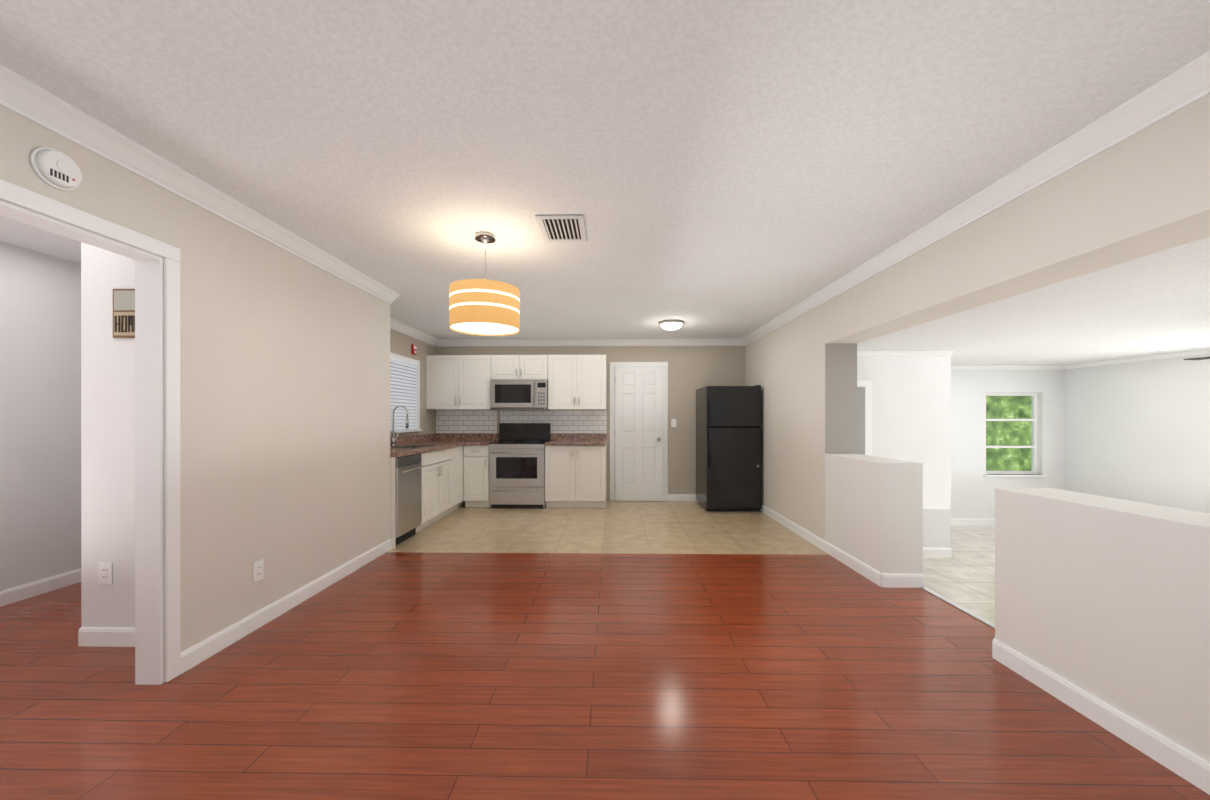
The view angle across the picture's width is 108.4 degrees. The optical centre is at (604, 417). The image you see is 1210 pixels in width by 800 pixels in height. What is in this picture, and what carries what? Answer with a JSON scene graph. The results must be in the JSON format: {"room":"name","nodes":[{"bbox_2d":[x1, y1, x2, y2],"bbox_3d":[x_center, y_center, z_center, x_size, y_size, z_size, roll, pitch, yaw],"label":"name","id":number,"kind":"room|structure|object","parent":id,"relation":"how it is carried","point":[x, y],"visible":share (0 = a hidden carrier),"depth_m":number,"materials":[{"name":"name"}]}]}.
{"room":"kitchen","nodes":[
{"label":"kitchen","id":0,"kind":"room"},
{"bbox_2d":[0,241,80,590],"bbox_3d":[-4.127,0.039,1.491,0.120,2.440,5.690,0,0,1],"label":"wall","id":1,"kind":"structure","parent":0,"point":[40,416],"depth_m":3.11,"materials":[{"name":"grey paint"}]},
{"bbox_2d":[0,569,80,606],"bbox_3d":[-4.061,1.210,1.431,0.014,0.098,5.570,0,0,1],"label":"baseboard","id":2,"kind":"structure","parent":1,"relation":"attached to","point":[22,592],"depth_m":3.10,"materials":[{"name":"white wood"}]},
{"bbox_2d":[81,242,134,627],"bbox_3d":[-2.540,0.038,3.299,0.690,2.440,1.780,0,0,1],"label":"wall","id":3,"kind":"structure","parent":0,"point":[107,447],"depth_m":2.41,"materials":[{"name":"grey paint"}]},
{"bbox_2d":[98,562,112,583],"bbox_3d":[-2.761,0.859,2.409,0.076,0.120,0.008,0,0,1],"label":"outlet","id":4,"kind":"object","parent":3,"relation":"attached to","point":[105,572],"visible":1,"depth_m":2.41,"materials":[{"name":"white plastic"}]},
{"bbox_2d":[78,627,134,646],"bbox_3d":[-2.556,1.210,2.403,0.690,0.098,0.014,0,0,1],"label":"baseboard","id":5,"kind":"structure","parent":3,"relation":"attached to","point":[87,636],"depth_m":2.40,"materials":[{"name":"white wood"}]},
{"bbox_2d":[113,289,134,337],"bbox_3d":[-2.621,-0.576,2.400,0.180,0.270,0.018,0,0,1],"label":"sign","id":6,"kind":"object","parent":3,"relation":"attached to","point":[123,313],"visible":0.69,"depth_m":2.40,"materials":[{"name":"brown wood"}]},
{"bbox_2d":[0,105,389,652],"bbox_3d":[-2.168,0.039,1.397,0.120,2.440,5.570,0,0,1],"label":"wall","id":7,"kind":"structure","parent":0,"point":[285,415],"depth_m":2.60,"materials":[{"name":"beige paint"}]},
{"bbox_2d":[30,147,81,189],"bbox_3d":[-2.083,-0.951,1.666,0.039,0.144,0.144,0,0,1],"label":"round smoke detector","id":8,"kind":"object","parent":7,"relation":"attached to","point":[55,168],"visible":0.98,"depth_m":1.65,"materials":[{"name":"white plastic"}]},
{"bbox_2d":[0,179,180,684],"bbox_3d":[-2.169,0.215,1.342,0.152,2.088,1.596,0,0,1],"label":"door frame","id":9,"kind":"structure","parent":7,"relation":"attached to","point":[157,658],"depth_m":2.06,"materials":[{"name":"white wood"}]},
{"bbox_2d":[0,64,398,304],"bbox_3d":[-2.063,-1.135,1.440,0.090,0.092,5.660,0,0,1],"label":"crown molding","id":10,"kind":"structure","parent":7,"relation":"attached to","point":[18,94],"depth_m":1.98,"materials":[{"name":"white wood"}]},
{"bbox_2d":[253,559,263,582],"bbox_3d":[-2.083,0.918,2.621,0.008,0.120,0.076,0,0,1],"label":"electrical outlet","id":11,"kind":"object","parent":7,"relation":"attached to","point":[258,570],"visible":1,"depth_m":2.62,"materials":[{"name":"white plastic"}]},
{"bbox_2d":[181,539,391,673],"bbox_3d":[-2.071,1.209,3.160,0.014,0.098,2.042,0,0,1],"label":"baseboard","id":12,"kind":"structure","parent":7,"relation":"attached to","point":[191,657],"depth_m":2.70,"materials":[{"name":"white wood"}]},
{"bbox_2d":[390,329,434,436],"bbox_3d":[-2.678,0.037,5.431,0.120,2.440,2.720,0,0,1],"label":"wall","id":13,"kind":"structure","parent":0,"point":[400,343],"depth_m":6.16,"materials":[{"name":"beige paint"}]},
{"bbox_2d":[390,352,421,433],"bbox_3d":[-2.587,-0.303,5.495,0.060,0.980,1.150,0,0,1],"label":"window blinds","id":14,"kind":"object","parent":13,"relation":"attached to","point":[404,381],"visible":0.48,"depth_m":5.64,"materials":[{"name":"grey plastic"}]},
{"bbox_2d":[411,344,416,354],"bbox_3d":[-2.589,-0.928,5.925,0.040,0.130,0.110,0,0,1],"label":"sign","id":15,"kind":"object","parent":13,"relation":"attached to","point":[413,349],"visible":1,"depth_m":5.89,"materials":[{"name":"red"}]},
{"bbox_2d":[390,318,439,345],"bbox_3d":[-2.574,-1.137,5.379,0.090,0.092,2.380,0,0,1],"label":"crown molding","id":16,"kind":"structure","parent":13,"relation":"attached to","point":[395,325],"depth_m":5.82,"materials":[{"name":"white wood"}]},
{"bbox_2d":[435,346,745,500],"bbox_3d":[-0.146,0.036,6.688,5.140,2.440,0.120,0,0,1],"label":"wall","id":17,"kind":"structure","parent":0,"point":[692,370],"depth_m":6.61,"materials":[{"name":"beige paint"}]},
{"bbox_2d":[426,355,490,409],"bbox_3d":[-2.124,-0.519,6.472,0.943,0.790,0.374,0,0,1],"label":"upper cabinet","id":18,"kind":"object","parent":17,"relation":"attached to","point":[457,382],"visible":0.98,"depth_m":6.32,"materials":[{"name":"white paint"}]},
{"bbox_2d":[491,355,547,379],"bbox_3d":[-1.238,-0.731,6.456,0.822,0.365,0.374,0,0,1],"label":"upper cabinet","id":19,"kind":"object","parent":17,"relation":"attached to","point":[519,367],"visible":0.98,"depth_m":6.30,"materials":[{"name":"white paint"}]},
{"bbox_2d":[490,380,548,409],"bbox_3d":[-1.238,-0.331,6.426,0.820,0.430,0.434,0,0,1],"label":"microwave","id":20,"kind":"object","parent":19,"relation":"attached to","point":[518,394],"visible":1,"depth_m":6.25,"materials":[{"name":"silver metal"}]},
{"bbox_2d":[436,410,606,432],"bbox_3d":[-1.281,0.102,6.642,2.608,0.448,0.009,0,0,1],"label":"tile backsplash","id":21,"kind":"structure","parent":17,"relation":"attached to","point":[485,421],"depth_m":6.64,"materials":[{"name":"white tile"}]},
{"bbox_2d":[548,355,605,409],"bbox_3d":[-0.402,-0.519,6.442,0.842,0.790,0.374,0,0,1],"label":"upper cabinet","id":22,"kind":"object","parent":17,"relation":"attached to","point":[576,382],"visible":1,"depth_m":6.29,"materials":[{"name":"white paint"}]},
{"bbox_2d":[436,339,739,346],"bbox_3d":[-0.288,-1.138,6.584,4.620,0.092,0.090,0,0,1],"label":"crown molding","id":23,"kind":"structure","parent":17,"relation":"attached to","point":[443,342],"depth_m":6.58,"materials":[{"name":"white wood"}]},
{"bbox_2d":[615,367,662,500],"bbox_3d":[0.508,0.240,6.554,0.728,2.021,0.106,0,0,1],"label":"kitchen door","id":24,"kind":"structure","parent":17,"relation":"in","point":[638,433],"depth_m":6.57,"materials":[{"name":"white paint"}]},
{"bbox_2d":[610,362,667,500],"bbox_3d":[0.511,0.204,6.605,0.878,2.105,0.018,0,0,1],"label":"door frame","id":25,"kind":"structure","parent":17,"relation":"attached to","point":[613,365],"depth_m":6.59,"materials":[{"name":"white wood"}]},
{"bbox_2d":[671,419,675,426],"bbox_3d":[1.043,0.076,6.598,0.076,0.120,0.018,0,0,1],"label":"light switch","id":26,"kind":"object","parent":17,"relation":"attached to","point":[673,422],"visible":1,"depth_m":6.60,"materials":[{"name":"white plastic"}]},
{"bbox_2d":[668,494,696,500],"bbox_3d":[1.518,1.207,6.592,1.130,0.098,0.014,0,0,1],"label":"baseboard","id":27,"kind":"structure","parent":17,"relation":"attached to","point":[671,497],"depth_m":6.59,"materials":[{"name":"white wood"}]},
{"bbox_2d":[0,552,1209,799],"bbox_3d":[-0.869,1.484,1.380,6.400,0.450,5.580,0,0,1],"label":"floor","id":28,"kind":"structure","parent":0,"point":[572,676],"depth_m":1.95,"materials":[{"name":"laminate"}]},
{"bbox_2d":[920,586,994,628],"bbox_3d":[2.347,1.256,2.764,0.042,0.006,0.960,0,0,1],"label":"trim","id":29,"kind":"structure","parent":28,"relation":"on","point":[981,619],"depth_m":2.88,"materials":[{"name":"white wood"}]},
{"bbox_2d":[0,0,1209,338],"bbox_3d":[-0.907,-1.241,2.614,6.520,0.120,8.290,0,0,1],"label":"ceiling","id":30,"kind":"structure","parent":0,"point":[724,168],"depth_m":1.72,"materials":[{"name":"white paint"}]},
{"bbox_2d":[449,231,519,335],"bbox_3d":[-0.776,-0.877,2.827,0.440,0.610,0.440,0,0,1],"label":"pendant lamp","id":31,"kind":"object","parent":30,"relation":"hanging from","point":[483,307],"visible":1,"depth_m":2.66,"materials":[{"name":"orange fabric"}]},
{"bbox_2d":[535,215,586,241],"bbox_3d":[-0.263,-1.173,2.718,0.280,0.015,0.370,0,0,1],"label":"ceiling vent","id":32,"kind":"object","parent":30,"relation":"in","point":[562,228],"visible":1,"depth_m":2.70,"materials":[{"name":"grey metal"}]},
{"bbox_2d":[659,320,683,329],"bbox_3d":[0.822,-1.153,5.400,0.300,0.117,0.300,0,0,1],"label":"dome ceiling light","id":33,"kind":"object","parent":30,"relation":"attached to","point":[670,324],"visible":0.96,"depth_m":5.31,"materials":[{"name":"white glass"}]},
{"bbox_2d":[388,501,828,554],"bbox_3d":[-0.259,1.482,5.340,4.720,0.450,2.580,0,0,1],"label":"floor","id":34,"kind":"structure","parent":0,"point":[654,527],"depth_m":4.78,"materials":[{"name":"beige tile"}]},
{"bbox_2d":[396,453,424,544],"bbox_3d":[-2.262,0.819,4.463,0.645,0.874,0.524,0,0,1],"label":"stainless steel dishwasher","id":35,"kind":"object","parent":34,"relation":"on","point":[408,494],"visible":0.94,"depth_m":4.42,"materials":[{"name":"grey metal"}]},
{"bbox_2d":[390,445,464,548],"bbox_3d":[-2.277,0.816,5.425,0.675,0.878,2.474,0,0,1],"label":"base cabinet","id":36,"kind":"object","parent":34,"relation":"on","point":[442,483],"visible":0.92,"depth_m":5.15,"materials":[{"name":"white paint"}]},
{"bbox_2d":[390,433,472,456],"bbox_3d":[-2.271,0.382,5.425,0.690,0.290,2.474,0,0,1],"label":"countertop","id":37,"kind":"structure","parent":36,"relation":"on","point":[411,445],"depth_m":5.69,"materials":[{"name":"brown stone"}]},
{"bbox_2d":[390,405,408,445],"bbox_3d":[-2.457,0.093,5.250,0.218,0.486,0.125,0,0,1],"label":"gooseneck faucet","id":38,"kind":"object","parent":37,"relation":"on","point":[393,439],"visible":1,"depth_m":5.21,"materials":[{"name":"silver metal"}]},
{"bbox_2d":[464,445,489,506],"bbox_3d":[-1.779,0.815,6.327,0.349,0.878,0.652,0,0,1],"label":"base cabinet","id":39,"kind":"object","parent":34,"relation":"on","point":[476,475],"visible":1,"depth_m":6.04,"materials":[{"name":"white paint"}]},
{"bbox_2d":[467,433,498,444],"bbox_3d":[-1.756,0.305,6.331,0.306,0.138,0.644,0,0,1],"label":"countertop","id":40,"kind":"structure","parent":39,"relation":"on","point":[475,438],"depth_m":6.63,"materials":[{"name":"brown stone"}]},
{"bbox_2d":[489,423,550,507],"bbox_3d":[-1.215,0.669,6.298,0.770,1.175,0.674,0,0,1],"label":"range","id":41,"kind":"object","parent":34,"relation":"on","point":[516,465],"visible":0.98,"depth_m":6.02,"materials":[{"name":"silver metal"}]},
{"bbox_2d":[545,443,606,507],"bbox_3d":[-0.403,0.815,6.303,0.842,0.878,0.652,0,0,1],"label":"base cabinet","id":42,"kind":"object","parent":34,"relation":"on","point":[575,476],"visible":1,"depth_m":6.01,"materials":[{"name":"white paint"}]},
{"bbox_2d":[545,433,606,444],"bbox_3d":[-0.403,0.305,6.307,0.842,0.138,0.644,0,0,1],"label":"countertop","id":43,"kind":"structure","parent":42,"relation":"on","point":[556,438],"depth_m":6.60,"materials":[{"name":"brown stone"}]},
{"bbox_2d":[696,385,760,510],"bbox_3d":[1.717,0.410,6.134,0.725,1.692,0.822,0,0,1],"label":"refrigerator","id":44,"kind":"object","parent":34,"relation":"on","point":[728,448],"visible":1,"depth_m":5.78,"materials":[{"name":"black metal"}]},
{"bbox_2d":[857,356,936,547],"bbox_3d":[2.929,0.377,4.634,1.080,2.160,0.120,0,0,1],"label":"wall","id":45,"kind":"structure","parent":0,"point":[911,408],"depth_m":4.57,"materials":[{"name":"white paint"}]},
{"bbox_2d":[857,387,864,454],"bbox_3d":[2.552,0.565,4.538,0.322,1.772,0.078,0,0,1],"label":"door","id":46,"kind":"structure","parent":45,"relation":"in","point":[860,420],"depth_m":4.54,"materials":[{"name":"grey wood"}]},
{"bbox_2d":[857,380,871,455],"bbox_3d":[2.589,0.532,4.568,0.398,1.850,0.020,0,0,1],"label":"door frame","id":47,"kind":"structure","parent":45,"relation":"attached to","point":[867,384],"depth_m":4.55,"materials":[{"name":"white wood"}]},
{"bbox_2d":[857,350,953,355],"bbox_3d":[3.002,-0.678,4.550,1.230,0.050,0.045,0,0,1],"label":"crown molding","id":48,"kind":"structure","parent":45,"relation":"attached to","point":[859,352],"depth_m":4.54,"materials":[{"name":"white wood"}]},
{"bbox_2d":[923,548,951,557],"bbox_3d":[3.003,1.408,4.566,1.230,0.098,0.014,0,0,1],"label":"baseboard","id":49,"kind":"structure","parent":45,"relation":"attached to","point":[927,552],"depth_m":4.55,"materials":[{"name":"white wood"}]},
{"bbox_2d":[937,356,950,547],"bbox_3d":[3.570,0.377,5.243,0.120,2.160,1.360,0,0,1],"label":"wall","id":50,"kind":"structure","parent":0,"point":[943,362],"depth_m":4.56,"materials":[{"name":"white paint"}]},
{"bbox_2d":[923,526,994,623],"bbox_3d":[4.298,1.584,2.265,3.900,0.250,7.530,0,0,1],"label":"floor","id":51,"kind":"structure","parent":0,"point":[964,576],"depth_m":4.14,"materials":[{"name":"beige tile"}]},
{"bbox_2d":[746,94,1209,762],"bbox_3d":[2.203,0.264,2.561,0.300,2.890,8.050,0,0,1],"label":"wall","id":52,"kind":"structure","parent":0,"point":[1145,192],"depth_m":2.02,"materials":[{"name":"beige paint"}]},
{"bbox_2d":[758,504,887,587],"bbox_3d":[2.087,1.208,4.912,0.014,0.098,3.354,0,0,1],"label":"baseboard","id":53,"kind":"structure","parent":52,"relation":"attached to","point":[873,575],"depth_m":3.94,"materials":[{"name":"white wood"}]},
{"bbox_2d":[888,574,923,587],"bbox_3d":[2.224,1.209,3.239,0.280,0.098,0.014,0,0,1],"label":"baseboard","id":54,"kind":"structure","parent":52,"relation":"attached to","point":[894,580],"depth_m":3.23,"materials":[{"name":"white wood"}]},
{"bbox_2d":[740,50,1209,345],"bbox_3d":[2.008,-1.135,2.564,0.090,0.092,8.050,0,0,1],"label":"crown molding","id":55,"kind":"structure","parent":52,"relation":"attached to","point":[1178,90],"depth_m":1.98,"materials":[{"name":"white wood"}]},
{"bbox_2d":[992,638,1209,794],"bbox_3d":[2.008,1.211,0.422,0.014,0.098,3.764,0,0,1],"label":"baseboard","id":56,"kind":"structure","parent":52,"relation":"attached to","point":[1176,758],"depth_m":1.74,"materials":[{"name":"white wood"}]},
{"bbox_2d":[951,369,1063,517],"bbox_3d":[4.977,0.377,5.958,2.670,2.160,0.120,0,0,1],"label":"wall","id":57,"kind":"structure","parent":0,"point":[972,491],"depth_m":5.89,"materials":[{"name":"white paint"}]},
{"bbox_2d":[951,518,994,525],"bbox_3d":[4.896,1.408,5.893,2.510,0.098,0.014,0,0,1],"label":"baseboard","id":58,"kind":"structure","parent":57,"relation":"attached to","point":[954,521],"depth_m":5.89,"materials":[{"name":"white wood"}]},
{"bbox_2d":[951,365,1063,369],"bbox_3d":[4.881,-0.678,5.876,2.480,0.050,0.045,0,0,1],"label":"crown molding","id":59,"kind":"structure","parent":57,"relation":"attached to","point":[989,367],"depth_m":5.86,"materials":[{"name":"white wood"}]},
{"bbox_2d":[984,393,1046,476],"bbox_3d":[5.527,0.224,5.928,0.810,1.135,0.140,0,0,1],"label":"sunroom window","id":60,"kind":"structure","parent":57,"relation":"in","point":[1015,473],"depth_m":5.96,"materials":[{"name":"white"}]},
{"bbox_2d":[857,237,1209,365],"bbox_3d":[4.297,-1.001,2.204,3.900,0.600,7.650,0,0,1],"label":"ceiling","id":61,"kind":"structure","parent":0,"point":[1157,303],"depth_m":3.17,"materials":[{"name":"white paint"}]},
{"bbox_2d":[1184,357,1209,359],"bbox_3d":[4.645,-0.493,2.756,1.264,0.416,1.290,0,0,1],"label":"ceiling fan","id":62,"kind":"object","parent":61,"relation":"hanging from","point":[1202,358],"visible":1,"depth_m":3.33,"materials":[{"name":"grey metal"}]},
{"bbox_2d":[1064,354,1209,512],"bbox_3d":[6.186,0.379,2.171,0.120,2.160,7.410,0,0,1],"label":"wall","id":63,"kind":"structure","parent":0,"point":[1139,431],"depth_m":5.02,"materials":[{"name":"white paint"}]},
{"bbox_2d":[1064,349,1209,368],"bbox_3d":[6.104,-0.676,2.172,0.045,0.050,7.410,0,0,1],"label":"crown molding","id":64,"kind":"structure","parent":63,"relation":"attached to","point":[1203,351],"depth_m":4.99,"materials":[{"name":"white wood"}]},
{"label":"outside","id":65,"kind":"structure","parent":0,"visible":0},
{"bbox_2d":[986,396,1031,470],"bbox_3d":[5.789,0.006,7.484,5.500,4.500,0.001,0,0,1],"label":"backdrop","id":66,"kind":"structure","parent":65,"point":[1006,452],"depth_m":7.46,"materials":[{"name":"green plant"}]}
]}

